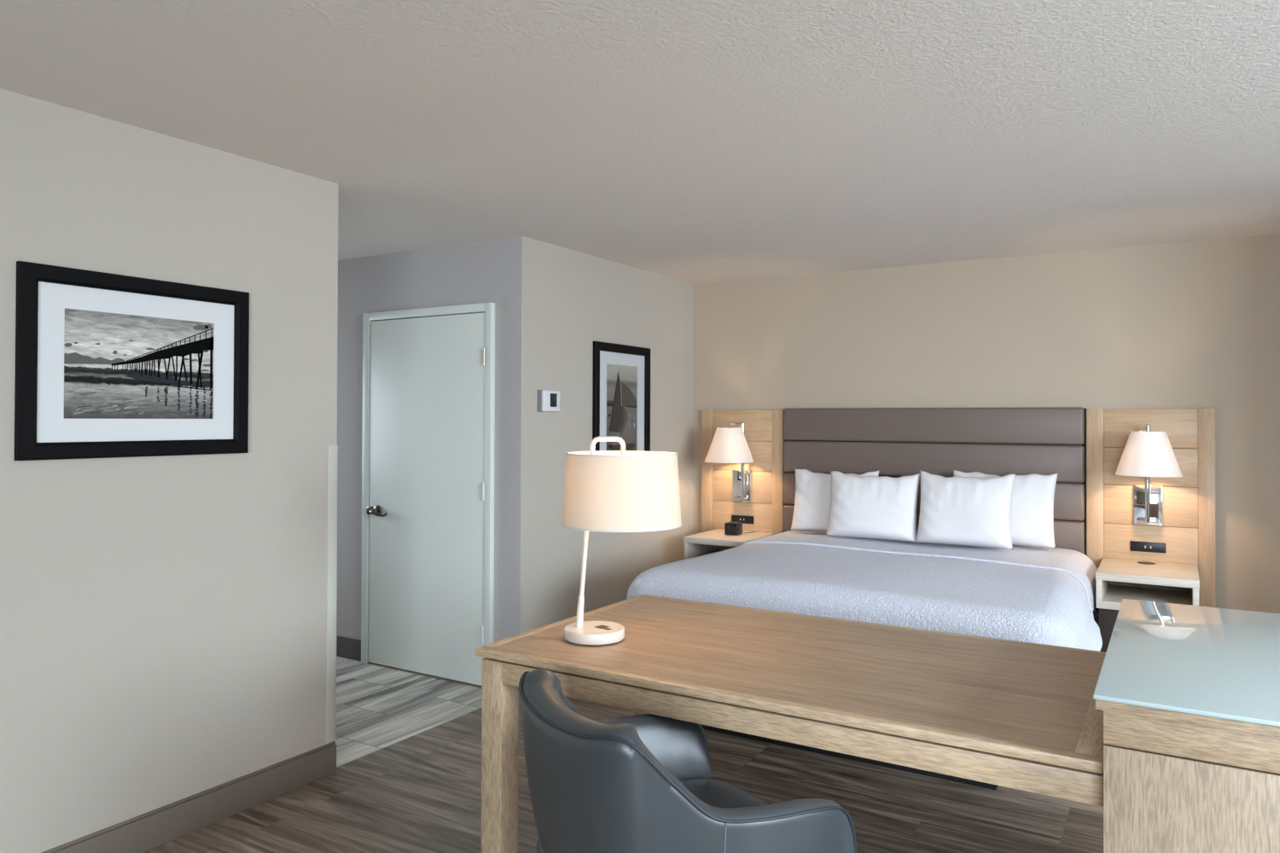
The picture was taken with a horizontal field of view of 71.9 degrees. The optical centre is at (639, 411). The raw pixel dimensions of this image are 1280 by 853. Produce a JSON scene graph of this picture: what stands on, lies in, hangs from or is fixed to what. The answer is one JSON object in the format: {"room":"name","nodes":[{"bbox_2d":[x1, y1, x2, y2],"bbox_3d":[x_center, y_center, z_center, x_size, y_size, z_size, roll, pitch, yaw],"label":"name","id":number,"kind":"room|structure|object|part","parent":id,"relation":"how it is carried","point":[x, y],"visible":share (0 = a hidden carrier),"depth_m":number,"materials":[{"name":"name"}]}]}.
{"room":"hotel room","nodes":[
{"label":"hotel room","id":0,"kind":"room"},
{"bbox_2d":[0,88,693,852],"bbox_3d":[-1.812,0.263,2.876,0.120,2.440,8.230,0,-1,31],"label":"wall","id":1,"kind":"structure","parent":0,"point":[163,619],"depth_m":3.17,"materials":[{"name":"beige paint"}]},
{"bbox_2d":[14,261,249,460],"bbox_3d":[-1.669,-0.147,2.973,0.026,0.600,0.767,0,-1,31],"label":"framed picture","id":2,"kind":"object","parent":1,"relation":"attached to","point":[107,365],"visible":1,"depth_m":2.92,"materials":[{"name":"black"}]},
{"bbox_2d":[64,308,213,418],"bbox_3d":[-1.677,-0.147,2.979,0.003,0.350,0.506,0,-1,31],"label":"photograph","id":3,"kind":"object","parent":2,"relation":"attached to","point":[119,363],"depth_m":2.96,"materials":[{"name":"paper"}]},
{"bbox_2d":[40,741,336,852],"bbox_3d":[-2.580,1.405,1.483,0.014,0.125,5.074,0,-1,31],"label":"baseboard","id":4,"kind":"structure","parent":1,"relation":"attached to","point":[148,831],"depth_m":3.16,"materials":[{"name":"brown plastic"}]},
{"bbox_2d":[325,445,337,744],"bbox_3d":[-1.294,0.753,3.654,0.054,1.225,0.048,0,-1,31],"label":"trim","id":5,"kind":"structure","parent":1,"relation":"attached to","point":[332,450],"depth_m":3.64,"materials":[{"name":"beige"}]},
{"bbox_2d":[537,389,560,412],"bbox_3d":[-0.502,-0.056,4.882,0.031,0.119,0.177,0,-1,31],"label":"thermostat","id":6,"kind":"object","parent":1,"relation":"attached to","point":[548,401],"visible":1,"depth_m":4.86,"materials":[{"name":"grey plastic"}]},
{"bbox_3d":[-0.512,-0.056,4.888,0.008,0.119,0.177,0,-1,31],"label":"plate","id":7,"kind":"part","parent":6,"relation":"part of","materials":[{"name":"grey plastic"}]},
{"bbox_2d":[592,341,650,451],"bbox_3d":[-0.107,0.007,5.535,0.026,0.845,0.640,0,-1,31],"label":"framed picture","id":8,"kind":"object","parent":1,"relation":"attached to","point":[620,373],"visible":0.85,"depth_m":5.52,"materials":[{"name":"black"}]},
{"bbox_2d":[606,364,636,451],"bbox_3d":[-0.114,0.006,5.540,0.003,0.591,0.362,0,-1,31],"label":"photograph","id":9,"kind":"object","parent":8,"relation":"attached to","point":[621,379],"depth_m":5.54,"materials":[{"name":"paper"}]},
{"bbox_2d":[336,235,522,694],"bbox_3d":[-1.719,0.287,5.425,2.615,2.440,0.120,0,-1,31],"label":"wall","id":10,"kind":"structure","parent":0,"point":[485,271],"depth_m":5.00,"materials":[{"name":"grey paint"}]},
{"bbox_2d":[336,635,360,661],"bbox_3d":[-2.264,1.445,5.667,1.428,0.125,0.012,0,-1,31],"label":"baseboard","id":11,"kind":"structure","parent":10,"relation":"attached to","point":[350,648],"depth_m":5.36,"materials":[{"name":"grey"}]},
{"bbox_2d":[360,302,494,688],"bbox_3d":[-1.243,0.459,5.006,1.004,2.093,0.096,0,-1,31],"label":"door","id":12,"kind":"structure","parent":10,"relation":"in","point":[427,596],"depth_m":4.99,"materials":[{"name":"white paint"}]},
{"bbox_3d":[-1.527,0.588,5.160,0.154,0.066,0.066,0,-1,31],"label":"handle","id":13,"kind":"part","parent":12,"relation":"part of","materials":[{"name":"silver metal"}]},
{"bbox_2d":[143,656,1103,852],"bbox_3d":[-0.754,1.531,2.216,7.840,0.100,8.470,0,-1,31],"label":"floor","id":14,"kind":"structure","parent":0,"point":[421,793],"depth_m":3.42,"materials":[{"name":"brown wood"}]},
{"bbox_2d":[518,669,856,852],"bbox_3d":[0.061,1.060,2.073,0.647,0.850,0.691,0,-1,-28],"label":"desk chair","id":15,"kind":"object","parent":14,"relation":"on","point":[644,783],"visible":0.96,"depth_m":1.82,"materials":[{"name":"grey leather"}]},
{"bbox_3d":[0.077,1.028,2.082,0.610,0.109,0.536,0,-1,-28],"label":"seat","id":16,"kind":"part","parent":15,"relation":"part of","materials":[{"name":"grey leather"}]},
{"bbox_2d":[683,529,774,559],"bbox_3d":[0.599,1.172,5.872,0.434,0.695,0.504,0,-1,31],"label":"nightstand","id":17,"kind":"object","parent":14,"relation":"on","point":[713,541],"visible":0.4,"depth_m":5.81,"materials":[{"name":"brown wood"}]},
{"bbox_2d":[684,549,722,559],"bbox_3d":[0.601,0.987,5.875,0.430,0.038,0.500,0,-1,31],"label":"shelf","id":18,"kind":"object","parent":17,"relation":"attached to","point":[707,551],"depth_m":5.94,"materials":[{"name":"white wood"}]},
{"bbox_2d":[724,521,755,535],"bbox_3d":[0.668,0.786,5.957,0.107,0.080,0.252,0,-1,38],"label":"alarm clock","id":19,"kind":"object","parent":17,"relation":"on","point":[731,527],"visible":1,"depth_m":5.86,"materials":[{"name":"black plastic"}]},
{"bbox_2d":[475,594,1106,852],"bbox_3d":[0.479,1.110,2.675,1.706,0.760,0.988,0,-1,31],"label":"desk","id":20,"kind":"object","parent":14,"relation":"on","point":[1022,716],"visible":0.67,"depth_m":2.42,"materials":[{"name":"brown wood"}]},
{"bbox_3d":[-0.431,1.124,2.715,0.082,0.726,0.082,0,-1,31],"label":"leg","id":21,"kind":"part","parent":20,"relation":"part of","materials":[{"name":"brown wood"}]},
{"bbox_3d":[-0.232,0.743,3.113,0.036,0.024,0.915,0,-1,31],"label":"edge trim","id":22,"kind":"part","parent":20,"relation":"part of","materials":[{"name":"brown wood"}]},
{"bbox_2d":[561,436,681,645],"bbox_3d":[-0.059,0.405,2.837,0.388,0.648,0.388,0,-1,31],"label":"desk lamp","id":23,"kind":"object","parent":20,"relation":"on","point":[621,491],"visible":1,"depth_m":2.69,"materials":[{"name":"white fabric"}]},
{"bbox_2d":[595,625,609,628],"bbox_3d":[-0.122,0.692,2.828,0.034,0.001,0.038,0,-1,43],"label":"power socket","id":24,"kind":"object","parent":23,"relation":"attached to","point":[596,626],"depth_m":2.83,"materials":[{"name":"brown"}]},
{"bbox_3d":[-0.059,0.251,2.839,0.386,0.225,0.386,0,-1,31],"label":"lamp shade","id":25,"kind":"part","parent":23,"relation":"part of","materials":[{"name":"fabric"}]},
{"bbox_3d":[0.026,1.132,3.465,0.082,0.726,0.082,0,-1,31],"label":"leg","id":26,"kind":"part","parent":20,"relation":"part of","materials":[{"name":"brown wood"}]},
{"bbox_3d":[0.233,0.737,2.272,1.706,0.024,0.036,0,-1,31],"label":"edge trim","id":27,"kind":"part","parent":20,"relation":"part of","materials":[{"name":"brown wood"}]},
{"bbox_3d":[0.728,0.746,3.084,1.706,0.024,0.036,0,-1,31],"label":"edge trim","id":28,"kind":"part","parent":20,"relation":"part of","materials":[{"name":"brown wood"}]},
{"bbox_3d":[1.185,0.740,2.249,0.056,0.024,0.915,0,-1,31],"label":"edge trim","id":29,"kind":"part","parent":20,"relation":"part of","materials":[{"name":"brown wood"}]},
{"bbox_2d":[626,530,1102,790],"bbox_3d":[1.220,1.135,4.573,2.204,0.751,1.988,0,-1,31],"label":"bed","id":30,"kind":"object","parent":14,"relation":"on","point":[1026,594],"visible":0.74,"depth_m":4.04,"materials":[{"name":"white fabric"}]},
{"bbox_3d":[1.231,0.985,4.629,1.860,0.329,1.885,0,-1,31],"label":"mattress","id":31,"kind":"part","parent":30,"relation":"part of","materials":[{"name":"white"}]},
{"bbox_2d":[791,468,879,531],"bbox_3d":[1.226,0.568,5.586,0.553,0.397,0.176,0,-1,31],"label":"pillow","id":32,"kind":"object","parent":30,"relation":"on","point":[812,501],"visible":0.47,"depth_m":5.60,"materials":[{"name":"white fabric"}]},
{"bbox_2d":[826,471,920,541],"bbox_3d":[1.386,0.563,5.281,0.548,0.398,0.208,0,-1,31],"label":"pillow","id":33,"kind":"object","parent":30,"relation":"on","point":[868,507],"visible":1,"depth_m":5.22,"materials":[{"name":"white fabric"}]},
{"bbox_2d":[915,470,1015,549],"bbox_3d":[1.834,0.554,4.994,0.527,0.411,0.203,0,-1,31],"label":"pillow","id":34,"kind":"object","parent":30,"relation":"on","point":[957,510],"visible":1,"depth_m":4.93,"materials":[{"name":"white fabric"}]},
{"bbox_2d":[952,470,1057,548],"bbox_3d":[2.072,0.555,5.059,0.578,0.415,0.181,0,-1,36],"label":"pillow","id":35,"kind":"object","parent":30,"relation":"on","point":[1033,494],"visible":0.41,"depth_m":4.93,"materials":[{"name":"white fabric"}]},
{"bbox_2d":[1095,558,1199,651],"bbox_3d":[2.645,1.167,4.593,0.446,0.698,0.559,0,-1,31],"label":"nightstand","id":36,"kind":"object","parent":14,"relation":"on","point":[1117,580],"visible":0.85,"depth_m":4.49,"materials":[{"name":"brown wood"}]},
{"bbox_2d":[1096,584,1192,610],"bbox_3d":[2.647,0.982,4.596,0.442,0.038,0.555,0,-1,31],"label":"shelf","id":37,"kind":"object","parent":36,"relation":"attached to","point":[1113,596],"depth_m":4.62,"materials":[{"name":"white wood"}]},
{"bbox_2d":[1093,599,1279,852],"bbox_3d":[1.524,1.028,2.024,0.782,0.918,1.118,0,-1,31],"label":"base cabinet","id":38,"kind":"object","parent":14,"relation":"on","point":[1188,696],"visible":1,"depth_m":1.73,"materials":[{"name":"brown wood"}]},
{"bbox_3d":[1.524,0.574,2.026,0.782,0.010,1.113,0,-1,31],"label":"glass","id":39,"kind":"part","parent":38,"relation":"part of","materials":[{"name":"grey"}]},
{"bbox_3d":[1.250,0.629,1.576,0.748,0.069,0.020,0,-1,31],"label":"rail","id":40,"kind":"part","parent":38,"relation":"part of","materials":[{"name":"brown wood"}]},
{"bbox_3d":[1.248,1.045,1.572,0.748,0.754,0.020,0,-1,31],"label":"panel","id":41,"kind":"part","parent":38,"relation":"part of","materials":[{"name":"brown wood"}]},
{"bbox_2d":[0,0,1279,284],"bbox_3d":[-0.745,-1.009,2.240,7.840,0.100,8.470,0,-1,31],"label":"ceiling","id":42,"kind":"structure","parent":0,"point":[693,142],"depth_m":2.79,"materials":[{"name":"beige paint"}]},
{"bbox_2d":[692,233,1279,613],"bbox_3d":[2.540,0.300,5.112,5.225,2.440,0.120,0,-1,31],"label":"wall","id":43,"kind":"structure","parent":0,"point":[1195,324],"depth_m":5.14,"materials":[{"name":"beige paint"}]},
{"bbox_2d":[701,409,785,534],"bbox_3d":[0.709,0.757,6.129,0.616,1.532,0.039,0,-1,31],"label":"wall panel","id":44,"kind":"object","parent":43,"relation":"attached to","point":[763,429],"visible":0.56,"depth_m":6.08,"materials":[{"name":"brown wood"}]},
{"bbox_2d":[704,421,754,502],"bbox_3d":[0.612,0.349,5.958,0.332,0.556,0.370,0,-1,31],"label":"wall sconce","id":45,"kind":"object","parent":44,"relation":"attached to","point":[728,445],"visible":1,"depth_m":5.87,"materials":[{"name":"white fabric"}]},
{"bbox_3d":[0.602,0.228,5.943,0.332,0.229,0.332,0,-1,31],"label":"lamp shade","id":46,"kind":"part","parent":45,"relation":"part of","materials":[{"name":"fabric"}]},
{"bbox_3d":[0.648,0.146,5.989,0.160,0.149,0.032,1,-1,-44],"label":"swing arm","id":47,"kind":"part","parent":45,"relation":"part of","materials":[{"name":"silver metal"}]},
{"bbox_3d":[0.704,0.519,6.103,0.134,0.220,0.023,0,-1,31],"label":"wall plate","id":48,"kind":"part","parent":45,"relation":"part of","materials":[{"name":"silver metal"}]},
{"bbox_3d":[0.702,0.350,6.031,0.023,0.513,0.023,0,-1,31],"label":"post","id":49,"kind":"part","parent":45,"relation":"part of","materials":[{"name":"silver metal"}]},
{"bbox_2d":[731,514,753,523],"bbox_3d":[0.709,0.750,6.104,0.168,0.055,0.012,0,-1,31],"label":"outlet plate","id":50,"kind":"object","parent":44,"relation":"attached to","point":[745,520],"visible":0.88,"depth_m":6.10,"materials":[{"name":"black plastic"}]},
{"bbox_2d":[783,407,1086,555],"bbox_3d":[1.748,0.750,5.473,1.820,1.540,0.078,0,-1,31],"label":"headboard","id":51,"kind":"object","parent":43,"relation":"attached to","point":[895,442],"visible":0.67,"depth_m":5.36,"materials":[{"name":"brown"}]},
{"bbox_2d":[1086,408,1215,627],"bbox_3d":[2.801,0.752,4.854,0.612,1.532,0.039,0,-1,31],"label":"wall panel","id":52,"kind":"object","parent":43,"relation":"attached to","point":[1187,530],"visible":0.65,"depth_m":4.81,"materials":[{"name":"brown wood"}]},
{"bbox_2d":[1130,541,1166,553],"bbox_3d":[2.787,0.746,4.837,0.170,0.055,0.012,0,-1,31],"label":"outlet plate","id":53,"kind":"object","parent":52,"relation":"attached to","point":[1135,545],"visible":1,"depth_m":4.83,"materials":[{"name":"black plastic"}]},
{"bbox_2d":[1115,424,1182,526],"bbox_3d":[2.696,0.345,4.677,0.310,0.556,0.389,0,-1,31],"label":"wall sconce","id":54,"kind":"object","parent":52,"relation":"attached to","point":[1147,454],"visible":1,"depth_m":4.59,"materials":[{"name":"white fabric"}]},
{"bbox_3d":[2.715,0.142,4.710,0.033,0.150,0.184,0,-1,31],"label":"swing arm","id":55,"kind":"part","parent":54,"relation":"part of","materials":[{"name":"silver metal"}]},
{"bbox_3d":[2.752,0.346,4.781,0.023,0.513,0.023,0,-1,31],"label":"post","id":56,"kind":"part","parent":54,"relation":"part of","materials":[{"name":"silver metal"}]},
{"bbox_3d":[2.785,0.515,4.835,0.134,0.220,0.023,0,-1,31],"label":"wall plate","id":57,"kind":"part","parent":54,"relation":"part of","materials":[{"name":"silver metal"}]},
{"bbox_3d":[2.676,0.223,4.644,0.310,0.229,0.310,0,-1,31],"label":"lamp shade","id":58,"kind":"part","parent":54,"relation":"part of","materials":[{"name":"fabric"}]}
]}

